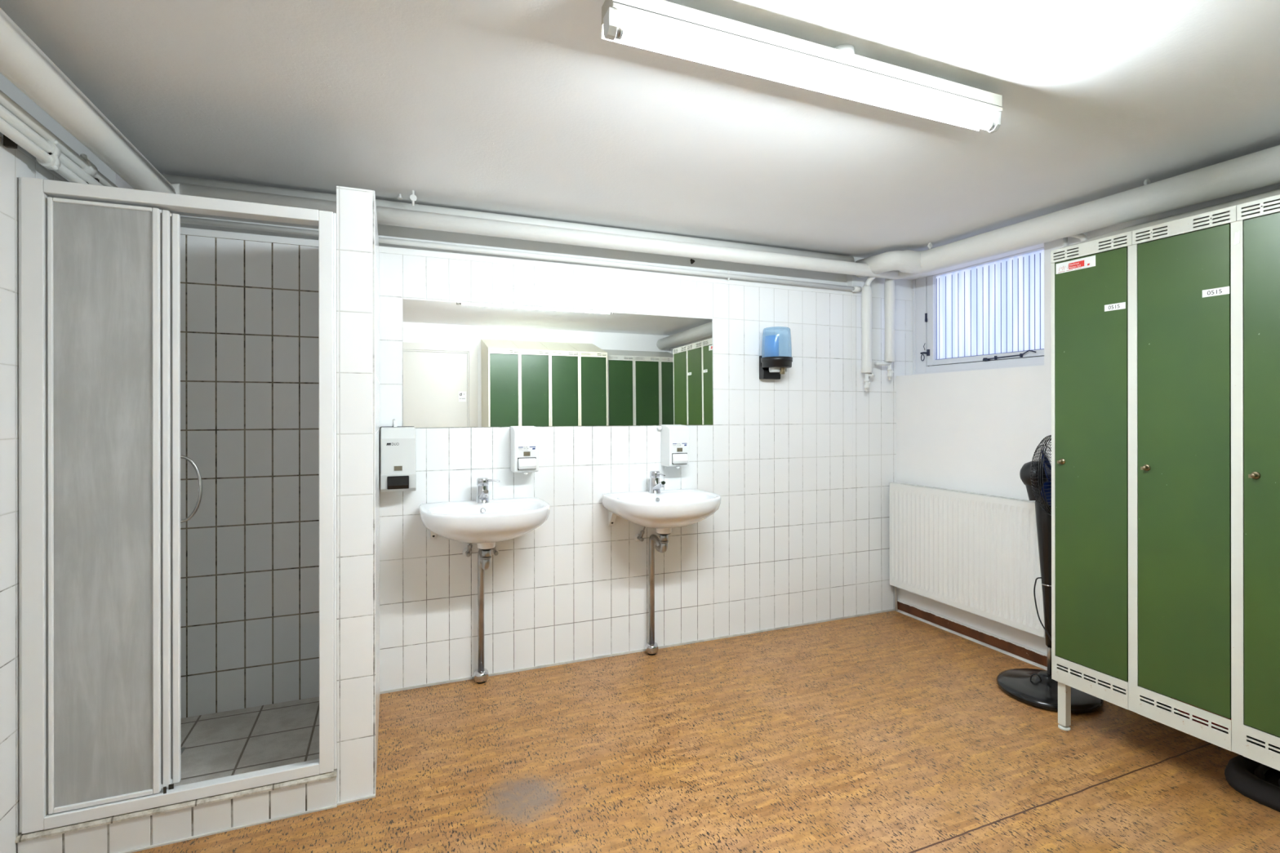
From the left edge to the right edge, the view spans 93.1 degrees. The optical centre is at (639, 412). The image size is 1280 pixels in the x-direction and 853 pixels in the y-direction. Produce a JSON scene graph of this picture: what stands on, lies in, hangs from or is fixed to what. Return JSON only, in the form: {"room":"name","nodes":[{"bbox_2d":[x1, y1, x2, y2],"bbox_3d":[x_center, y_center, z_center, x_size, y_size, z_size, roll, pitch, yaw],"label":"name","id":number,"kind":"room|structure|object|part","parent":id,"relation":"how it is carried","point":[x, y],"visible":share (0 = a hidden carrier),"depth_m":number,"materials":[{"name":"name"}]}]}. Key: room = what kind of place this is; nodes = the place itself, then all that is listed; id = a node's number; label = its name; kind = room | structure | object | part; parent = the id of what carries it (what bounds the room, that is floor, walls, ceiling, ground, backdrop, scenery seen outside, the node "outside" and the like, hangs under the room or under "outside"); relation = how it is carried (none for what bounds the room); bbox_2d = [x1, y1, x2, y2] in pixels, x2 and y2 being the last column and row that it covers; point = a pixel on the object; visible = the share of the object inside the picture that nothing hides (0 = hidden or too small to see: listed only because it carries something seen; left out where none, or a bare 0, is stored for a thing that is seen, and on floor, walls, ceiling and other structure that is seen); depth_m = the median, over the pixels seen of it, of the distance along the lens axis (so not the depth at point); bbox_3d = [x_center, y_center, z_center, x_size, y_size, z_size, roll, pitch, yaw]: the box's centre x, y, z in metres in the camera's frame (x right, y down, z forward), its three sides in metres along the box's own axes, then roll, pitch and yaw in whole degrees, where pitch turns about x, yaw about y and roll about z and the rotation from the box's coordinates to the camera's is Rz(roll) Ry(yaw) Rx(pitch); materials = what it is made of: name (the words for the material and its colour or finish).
{"room":"locker room","nodes":[
{"label":"locker room","id":0,"kind":"room"},
{"bbox_2d":[0,72,115,852],"bbox_3d":[-1.424,0.152,0.698,0.200,2.237,3.600,0,0,-22],"label":"wall","id":1,"kind":"structure","parent":0,"point":[15,163],"depth_m":1.64,"materials":[{"name":"tile"}]},
{"bbox_2d":[3,134,17,148],"bbox_3d":[-1.673,-0.728,1.611,0.024,0.044,0.016,0,0,-22],"label":"bracket","id":2,"kind":"object","parent":1,"relation":"attached to","point":[8,143],"visible":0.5,"depth_m":1.60,"materials":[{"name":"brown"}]},
{"bbox_2d":[0,117,88,184],"bbox_3d":[-1.318,-0.724,0.828,0.044,0.057,3.320,0,0,-22],"label":"pipe","id":3,"kind":"object","parent":1,"relation":"attached to","point":[49,161],"visible":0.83,"depth_m":1.67,"materials":[{"name":"white metal"}]},
{"bbox_2d":[0,104,103,186],"bbox_3d":[-1.318,-0.755,0.828,0.044,0.057,3.320,0,0,-22],"label":"pipe","id":4,"kind":"object","parent":1,"relation":"attached to","point":[50,147],"visible":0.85,"depth_m":1.69,"materials":[{"name":"white metal"}]},
{"bbox_2d":[0,89,118,187],"bbox_3d":[-1.316,-0.789,0.828,0.044,0.049,3.320,0,0,-22],"label":"pipe","id":5,"kind":"object","parent":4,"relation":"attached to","point":[81,160],"visible":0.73,"depth_m":1.72,"materials":[{"name":"white metal"}]},
{"bbox_2d":[118,804,337,852],"bbox_3d":[-1.342,1.267,1.806,0.788,0.005,0.008,0,0,-22],"label":"trim","id":6,"kind":"structure","parent":1,"relation":"attached to","point":[333,806],"depth_m":1.84,"materials":[{"name":"white tile"}]},
{"bbox_2d":[336,186,379,802],"bbox_3d":[-1.081,0.266,2.355,0.116,2.008,0.790,0,0,-22],"label":"wall partition","id":7,"kind":"structure","parent":0,"point":[357,249],"depth_m":1.99,"materials":[{"name":"tile"}]},
{"bbox_2d":[15,768,337,843],"bbox_3d":[-1.362,1.167,1.853,0.787,0.016,0.106,0,0,-22],"label":"trim","id":8,"kind":"structure","parent":7,"relation":"attached to","point":[21,837],"depth_m":1.79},
{"bbox_2d":[18,176,337,834],"bbox_3d":[-1.361,0.254,1.850,0.785,1.809,0.087,0,0,-22],"label":"shower door","id":9,"kind":"structure","parent":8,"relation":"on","point":[100,700],"depth_m":1.75,"materials":[{"name":"white plastic"}]},
{"bbox_3d":[-1.540,0.258,1.745,0.227,1.704,0.003,0,0,-22],"label":"pane","id":10,"kind":"part","parent":9,"relation":"part of","materials":[{"name":"grey glass"}]},
{"bbox_3d":[-1.538,0.259,1.746,0.254,1.726,0.016,0,0,-22],"label":"sliding panel","id":11,"kind":"part","parent":9,"relation":"part of","materials":[{"name":"white"}]},
{"bbox_3d":[-1.534,0.256,1.768,0.234,1.705,0.003,0,0,-22],"label":"pane","id":12,"kind":"part","parent":9,"relation":"part of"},
{"bbox_3d":[-1.531,0.257,1.769,0.262,1.726,0.016,0,0,-22],"label":"sliding panel","id":13,"kind":"part","parent":9,"relation":"part of","materials":[{"name":"white metal"}]},
{"bbox_3d":[-1.523,0.257,1.792,0.233,1.703,0.003,0,0,-22],"label":"pane","id":14,"kind":"part","parent":9,"relation":"part of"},
{"bbox_3d":[-1.520,0.258,1.794,0.262,1.724,0.016,0,0,-22],"label":"sliding panel","id":15,"kind":"part","parent":9,"relation":"part of","materials":[{"name":"white metal"}]},
{"bbox_3d":[-1.355,-0.632,1.841,0.679,0.036,0.063,0,0,-22],"label":"rail","id":16,"kind":"part","parent":9,"relation":"part of","materials":[{"name":"white metal"}]},
{"bbox_3d":[-1.352,1.141,1.840,0.679,0.034,0.064,0,0,-22],"label":"rail","id":17,"kind":"part","parent":9,"relation":"part of","materials":[{"name":"white metal"}]},
{"bbox_3d":[-1.393,0.235,1.878,0.062,0.209,0.010,0,0,-22],"label":"handle","id":18,"kind":"part","parent":9,"relation":"part of","materials":[{"name":"silver metal"}]},
{"bbox_2d":[17,776,337,852],"bbox_3d":[-1.363,1.223,1.856,0.787,0.094,0.100,0,0,-22],"label":"shower curb","id":19,"kind":"structure","parent":7,"relation":"attached to","point":[123,836],"depth_m":1.81,"materials":[{"name":"tile"}]},
{"bbox_2d":[337,794,375,805],"bbox_3d":[-0.928,1.266,1.985,0.114,0.006,0.010,0,0,-22],"label":"trim","id":20,"kind":"structure","parent":7,"relation":"attached to","point":[371,796],"depth_m":1.98,"materials":[{"name":"white tile"}]},
{"bbox_2d":[115,173,912,718],"bbox_3d":[-0.153,0.151,3.271,4.500,2.238,0.202,0,0,-22],"label":"wall","id":21,"kind":"structure","parent":0,"point":[802,464],"depth_m":3.00,"materials":[{"name":"tile"}]},
{"bbox_2d":[380,426,416,492],"bbox_3d":[-1.081,0.207,2.712,0.147,0.290,0.128,0,0,-22],"label":"soap dispenser","id":22,"kind":"object","parent":21,"relation":"attached to","point":[397,444],"visible":1,"depth_m":2.67,"materials":[{"name":"white plastic"}]},
{"bbox_2d":[393,418,396,426],"bbox_3d":[-1.107,0.044,2.744,0.015,0.038,0.050,0,0,-22],"label":"coat hook","id":23,"kind":"object","parent":22,"relation":"attached to","point":[394,420],"visible":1,"depth_m":2.76,"materials":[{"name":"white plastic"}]},
{"bbox_2d":[418,477,550,684],"bbox_3d":[-0.683,0.786,2.706,0.560,0.966,0.440,0,0,-22],"label":"washbasin","id":24,"kind":"object","parent":21,"relation":"attached to","point":[483,522],"visible":1,"depth_m":2.68,"materials":[{"name":"white ceramic"}]},
{"bbox_2d":[475,484,488,503],"bbox_3d":[-0.720,0.378,2.795,0.060,0.078,0.138,0,0,-22],"label":"tap","id":25,"kind":"object","parent":24,"relation":"on","point":[482,494],"depth_m":2.81,"materials":[{"name":"silver metal"}]},
{"bbox_3d":[-0.683,0.511,2.705,0.560,0.188,0.439,0,0,-22],"label":"bowl","id":26,"kind":"part","parent":24,"relation":"part of","materials":[{"name":"white ceramic"}]},
{"bbox_3d":[-0.710,0.320,2.841,0.106,0.034,0.053,0,0,-22],"label":"lever","id":27,"kind":"part","parent":24,"relation":"part of","materials":[{"name":"silver metal"}]},
{"bbox_2d":[160,173,854,262],"bbox_3d":[-0.350,-0.925,3.062,3.560,0.074,0.070,0,0,-22],"label":"pipe","id":28,"kind":"object","parent":21,"relation":"attached to","point":[171,178],"visible":0.3,"depth_m":2.91,"materials":[{"name":"white metal"}]},
{"bbox_2d":[180,216,862,292],"bbox_3d":[-0.318,-0.768,3.063,3.620,0.048,0.036,0,0,-22],"label":"pipe","id":29,"kind":"object","parent":21,"relation":"attached to","point":[183,220],"visible":0.84,"depth_m":2.94,"materials":[{"name":"white metal"}]},
{"bbox_2d":[510,426,538,475],"bbox_3d":[-0.555,0.180,2.925,0.116,0.232,0.131,0,0,-22],"label":"soap dispenser","id":30,"kind":"object","parent":21,"relation":"attached to","point":[524,440],"visible":1,"depth_m":2.88,"materials":[{"name":"white plastic"}]},
{"bbox_2d":[169,182,918,279],"bbox_3d":[-0.064,-0.863,2.959,3.752,0.082,0.278,0,0,-22],"label":"pipe","id":31,"kind":"object","parent":21,"relation":"attached to","point":[385,215],"visible":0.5,"depth_m":2.90,"materials":[{"name":"white"}]},
{"bbox_2d":[0,7,180,194],"bbox_3d":[-1.225,-0.837,0.861,0.116,0.111,3.311,0,0,-22],"label":"pipe","id":32,"kind":"object","parent":31,"relation":"attached to","point":[23,63],"visible":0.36,"depth_m":1.60,"materials":[{"name":"white"}]},
{"bbox_2d":[871,278,895,380],"bbox_3d":[1.518,-0.531,3.791,0.150,0.655,0.069,0,0,2],"label":"riser pipe","id":33,"kind":"object","parent":31,"relation":"attached to","point":[889,286],"visible":0.9,"depth_m":3.77,"materials":[{"name":"white"}]},
{"bbox_2d":[402,298,712,427],"bbox_3d":[-0.341,-0.235,3.084,1.612,0.603,0.008,0,-1,-22],"label":"mirror","id":34,"kind":"object","parent":21,"relation":"attached to","point":[464,364],"visible":0.86,"depth_m":3.04,"materials":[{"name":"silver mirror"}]},
{"bbox_2d":[379,608,894,694],"bbox_3d":[0.238,1.263,3.317,3.053,0.010,0.007,0,0,-22],"label":"baseboard","id":35,"kind":"structure","parent":21,"relation":"attached to","point":[890,610],"depth_m":3.17,"materials":[{"name":"white tile"}]},
{"bbox_2d":[600,471,721,655],"bbox_3d":[0.129,0.785,3.038,0.560,0.966,0.440,0,0,-22],"label":"washbasin","id":36,"kind":"object","parent":21,"relation":"attached to","point":[662,510],"visible":1,"depth_m":3.02,"materials":[{"name":"white ceramic"}]},
{"bbox_2d":[648,477,665,493],"bbox_3d":[0.092,0.377,3.127,0.060,0.078,0.138,0,0,-22],"label":"tap","id":37,"kind":"object","parent":36,"relation":"on","point":[655,486],"depth_m":3.14,"materials":[{"name":"silver metal"}]},
{"bbox_3d":[0.087,0.319,3.139,0.053,0.034,0.105,0,0,-22],"label":"lever","id":38,"kind":"part","parent":36,"relation":"part of","materials":[{"name":"silver metal"}]},
{"bbox_3d":[0.129,0.510,3.037,0.560,0.188,0.439,0,0,-22],"label":"bowl","id":39,"kind":"part","parent":36,"relation":"part of","materials":[{"name":"white ceramic"}]},
{"bbox_2d":[661,424,688,468],"bbox_3d":[0.192,0.179,3.231,0.116,0.232,0.131,0,0,-22],"label":"soap dispenser","id":40,"kind":"object","parent":21,"relation":"attached to","point":[674,437],"visible":1,"depth_m":3.19,"materials":[{"name":"white plastic"}]},
{"bbox_2d":[759,326,792,379],"bbox_3d":[0.775,-0.338,3.444,0.177,0.287,0.179,0,0,-22],"label":"dispenser","id":41,"kind":"object","parent":21,"relation":"attached to","point":[771,366],"visible":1,"depth_m":3.40,"materials":[{"name":"blue plastic"}]},
{"bbox_3d":[0.751,-0.262,3.504,0.118,0.135,0.050,0,0,-22],"label":"plate","id":42,"kind":"part","parent":41,"relation":"part of","materials":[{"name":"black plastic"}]},
{"bbox_2d":[0,0,1279,257],"bbox_3d":[0.510,-1.044,1.651,4.505,0.150,3.900,0,0,-22],"label":"ceiling","id":43,"kind":"structure","parent":0,"point":[518,108],"depth_m":1.92,"materials":[{"name":"paint"}]},
{"bbox_2d":[397,194,402,199],"bbox_3d":[-1.062,-0.964,2.683,0.024,0.035,0.024,0,0,-22],"label":"clip","id":44,"kind":"object","parent":43,"relation":"attached to","point":[399,197],"visible":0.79,"depth_m":2.68,"materials":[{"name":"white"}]},
{"bbox_2d":[408,190,417,206],"bbox_3d":[-0.987,-0.941,2.638,0.031,0.080,0.012,0,0,-22],"label":"clip","id":45,"kind":"object","parent":43,"relation":"attached to","point":[413,197],"visible":0.9,"depth_m":2.63,"materials":[{"name":"white plastic"}]},
{"bbox_2d":[601,0,1002,133],"bbox_3d":[0.491,-0.906,1.603,1.236,0.125,0.081,0,0,-22],"label":"fitting","id":46,"kind":"object","parent":43,"relation":"attached to","point":[660,26],"visible":1,"depth_m":1.54,"materials":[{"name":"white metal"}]},
{"bbox_2d":[927,242,932,248],"bbox_3d":[1.657,-0.960,3.465,0.031,0.048,0.014,0,0,-22],"label":"clip","id":47,"kind":"object","parent":43,"relation":"attached to","point":[929,245],"visible":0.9,"depth_m":3.46,"materials":[{"name":"white plastic"}]},
{"bbox_2d":[1143,178,1151,185],"bbox_3d":[2.108,-0.961,2.521,0.031,0.048,0.012,0,0,-22],"label":"clip","id":48,"kind":"object","parent":43,"relation":"attached to","point":[1147,181],"visible":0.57,"depth_m":2.52,"materials":[{"name":"white metal"}]},
{"bbox_2d":[133,610,1279,852],"bbox_3d":[0.513,1.312,1.651,4.505,0.150,3.900,0,0,-22],"label":"floor","id":49,"kind":"structure","parent":0,"point":[893,731],"depth_m":2.19,"materials":[{"name":"brown laminate"}]},
{"bbox_2d":[996,435,1103,713],"bbox_3d":[1.839,0.679,2.734,0.404,1.174,0.400,0,0,-22],"label":"pedestal fan","id":50,"kind":"object","parent":49,"relation":"on","point":[1032,686],"visible":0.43,"depth_m":2.70,"materials":[{"name":"black plastic"}]},
{"bbox_3d":[1.820,0.989,2.716,0.121,0.493,0.051,0,0,40],"label":"cord","id":51,"kind":"part","parent":50,"relation":"part of","materials":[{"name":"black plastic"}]},
{"bbox_2d":[1030,435,1051,515],"bbox_3d":[1.868,0.280,2.704,0.377,0.377,0.134,0,0,-35],"label":"grille","id":52,"kind":"object","parent":50,"relation":"attached to","point":[1041,470],"depth_m":2.67,"materials":[{"name":"black metal"}]},
{"bbox_3d":[1.806,0.364,2.656,0.143,0.147,0.042,0,0,-35],"label":"blade","id":53,"kind":"part","parent":50,"relation":"part of","materials":[{"name":"blue plastic"}]},
{"bbox_3d":[1.792,0.232,2.653,0.149,0.141,0.042,0,0,-34],"label":"blade","id":54,"kind":"part","parent":50,"relation":"part of","materials":[{"name":"blue plastic"}]},
{"bbox_2d":[1050,205,1210,730],"bbox_3d":[1.942,0.228,2.409,0.521,2.076,0.292,0,0,-22],"label":"locker","id":55,"kind":"object","parent":49,"relation":"on","point":[1092,345],"visible":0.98,"depth_m":2.30,"materials":[{"name":"green metal"}]},
{"bbox_3d":[1.703,1.171,2.434,0.042,0.190,0.042,0,0,-22],"label":"leg","id":56,"kind":"part","parent":55,"relation":"part of","materials":[{"name":"white metal"}]},
{"bbox_3d":[1.716,-0.630,2.317,0.003,0.050,0.290,0,0,-22],"label":"vent panel","id":57,"kind":"part","parent":55,"relation":"part of","materials":[{"name":"white metal"}]},
{"bbox_3d":[1.719,1.026,2.318,0.001,0.099,0.262,0,0,-22],"label":"kick panel","id":58,"kind":"part","parent":55,"relation":"part of","materials":[{"name":"white metal"}]},
{"bbox_3d":[1.725,0.186,2.321,0.017,1.582,0.262,0,0,-22],"label":"door","id":59,"kind":"part","parent":55,"relation":"part of","materials":[{"name":"green metal"}]},
{"bbox_2d":[1132,188,1279,753],"bbox_3d":[2.052,0.133,2.139,0.521,1.886,0.292,0,0,-22],"label":"locker","id":60,"kind":"object","parent":49,"relation":"on","point":[1184,266],"visible":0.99,"depth_m":2.04,"materials":[{"name":"green metal"}]},
{"bbox_3d":[1.829,1.026,2.048,0.001,0.099,0.262,0,0,-22],"label":"kick panel","id":61,"kind":"part","parent":60,"relation":"part of","materials":[{"name":"white metal"}]},
{"bbox_3d":[1.835,0.186,2.051,0.017,1.582,0.262,0,0,-22],"label":"door","id":62,"kind":"part","parent":60,"relation":"part of","materials":[{"name":"green metal"}]},
{"bbox_3d":[1.827,-0.630,2.047,0.003,0.050,0.290,0,0,-22],"label":"vent panel","id":63,"kind":"part","parent":60,"relation":"part of","materials":[{"name":"white metal"}]},
{"bbox_2d":[1234,230,1239,244],"bbox_3d":[1.883,-0.553,1.913,0.001,0.044,0.015,0,0,-22],"label":"tape","id":64,"kind":"object","parent":60,"relation":"attached to","point":[1237,237],"visible":1,"depth_m":1.91,"materials":[{"name":"white paper"}]},
{"bbox_2d":[1224,755,1279,812],"bbox_3d":[2.180,1.232,1.982,0.340,0.066,0.360,0,0,-22],"label":"tray","id":65,"kind":"object","parent":49,"relation":"on","point":[1260,783],"visible":0.74,"depth_m":2.02,"materials":[{"name":"black plastic"}]},
{"bbox_2d":[1236,191,1279,771],"bbox_3d":[2.162,0.227,1.869,0.521,2.076,0.292,0,0,-22],"label":"locker","id":66,"kind":"object","parent":49,"relation":"on","point":[1258,220],"visible":1,"depth_m":1.86,"materials":[{"name":"green metal"}]},
{"bbox_3d":[1.937,-0.630,1.778,0.003,0.050,0.290,0,0,-22],"label":"vent panel","id":67,"kind":"part","parent":66,"relation":"part of","materials":[{"name":"white metal"}]},
{"bbox_3d":[1.939,1.026,1.778,0.001,0.099,0.262,0,0,-22],"label":"kick panel","id":68,"kind":"part","parent":66,"relation":"part of","materials":[{"name":"white metal"}]},
{"bbox_2d":[896,182,1279,653],"bbox_3d":[2.489,0.146,2.298,0.345,2.237,3.600,0,0,-22],"label":"wall","id":69,"kind":"structure","parent":0,"point":[971,431],"depth_m":3.34,"materials":[{"name":"paint"}]},
{"bbox_2d":[888,482,1044,637],"bbox_3d":[1.799,0.850,3.404,0.095,0.822,1.008,0,0,-22],"label":"radiator","id":70,"kind":"object","parent":69,"relation":"attached to","point":[977,553],"visible":0.97,"depth_m":3.29,"materials":[{"name":"white metal"}]},
{"bbox_2d":[890,482,1035,502],"bbox_3d":[1.792,0.440,3.387,0.067,0.002,0.979,0,0,-22],"label":"grille","id":71,"kind":"object","parent":70,"relation":"attached to","point":[900,485],"depth_m":3.36,"materials":[{"name":"white metal"}]},
{"bbox_3d":[1.816,0.762,3.397,0.010,0.644,0.979,0,0,-22],"label":"panel","id":72,"kind":"part","parent":70,"relation":"part of","materials":[{"name":"white metal"}]},
{"bbox_2d":[895,609,1047,670],"bbox_3d":[2.188,1.260,2.552,0.024,0.011,2.900,0,0,-22],"label":"trim","id":73,"kind":"structure","parent":69,"relation":"attached to","point":[1030,662],"depth_m":3.34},
{"bbox_2d":[897,599,1047,666],"bbox_3d":[2.194,1.224,2.554,0.010,0.062,2.900,0,0,-22],"label":"baseboard","id":74,"kind":"structure","parent":69,"relation":"attached to","point":[1034,655],"depth_m":3.35,"materials":[{"name":"brown paint"}]},
{"bbox_2d":[911,247,1044,374],"bbox_3d":[1.984,-0.586,3.520,0.094,0.697,0.955,0,0,-22],"label":"window","id":75,"kind":"structure","parent":69,"relation":"in","point":[989,314],"depth_m":3.52,"materials":[{"name":"white glass"}]},
{"bbox_2d":[1062,236,1067,247],"bbox_3d":[2.031,-0.762,2.894,0.019,0.155,0.019,0,0,-22],"label":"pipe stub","id":76,"kind":"object","parent":69,"relation":"attached to","point":[1064,239],"visible":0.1,"depth_m":2.89,"materials":[{"name":"white metal"}]},
{"bbox_3d":[1.143,0.148,-0.090,3.955,2.237,0.200,0,0,-22],"label":"wall","id":77,"kind":"structure","parent":0,"visible":0},
{"bbox_2d":[855,145,1279,278],"bbox_3d":[2.092,-0.875,2.245,0.304,0.151,3.362,0,0,-22],"label":"pipe","id":78,"kind":"object","parent":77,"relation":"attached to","point":[1260,169],"visible":0.96,"depth_m":2.60,"materials":[{"name":"white"}]},
{"bbox_2d":[861,276,875,391],"bbox_3d":[1.410,-0.489,3.748,0.082,0.718,0.118,0,0,17],"label":"riser pipe","id":79,"kind":"object","parent":78,"relation":"attached to","point":[866,293],"visible":0.99,"depth_m":3.70,"materials":[{"name":"white"}]},
{"bbox_2d":[1070,233,1087,241],"bbox_3d":[2.033,-0.766,2.814,0.081,0.162,0.026,0,0,10],"label":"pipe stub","id":80,"kind":"object","parent":78,"relation":"attached to","point":[1082,237],"visible":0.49,"depth_m":2.80,"materials":[{"name":"white"}]}
]}

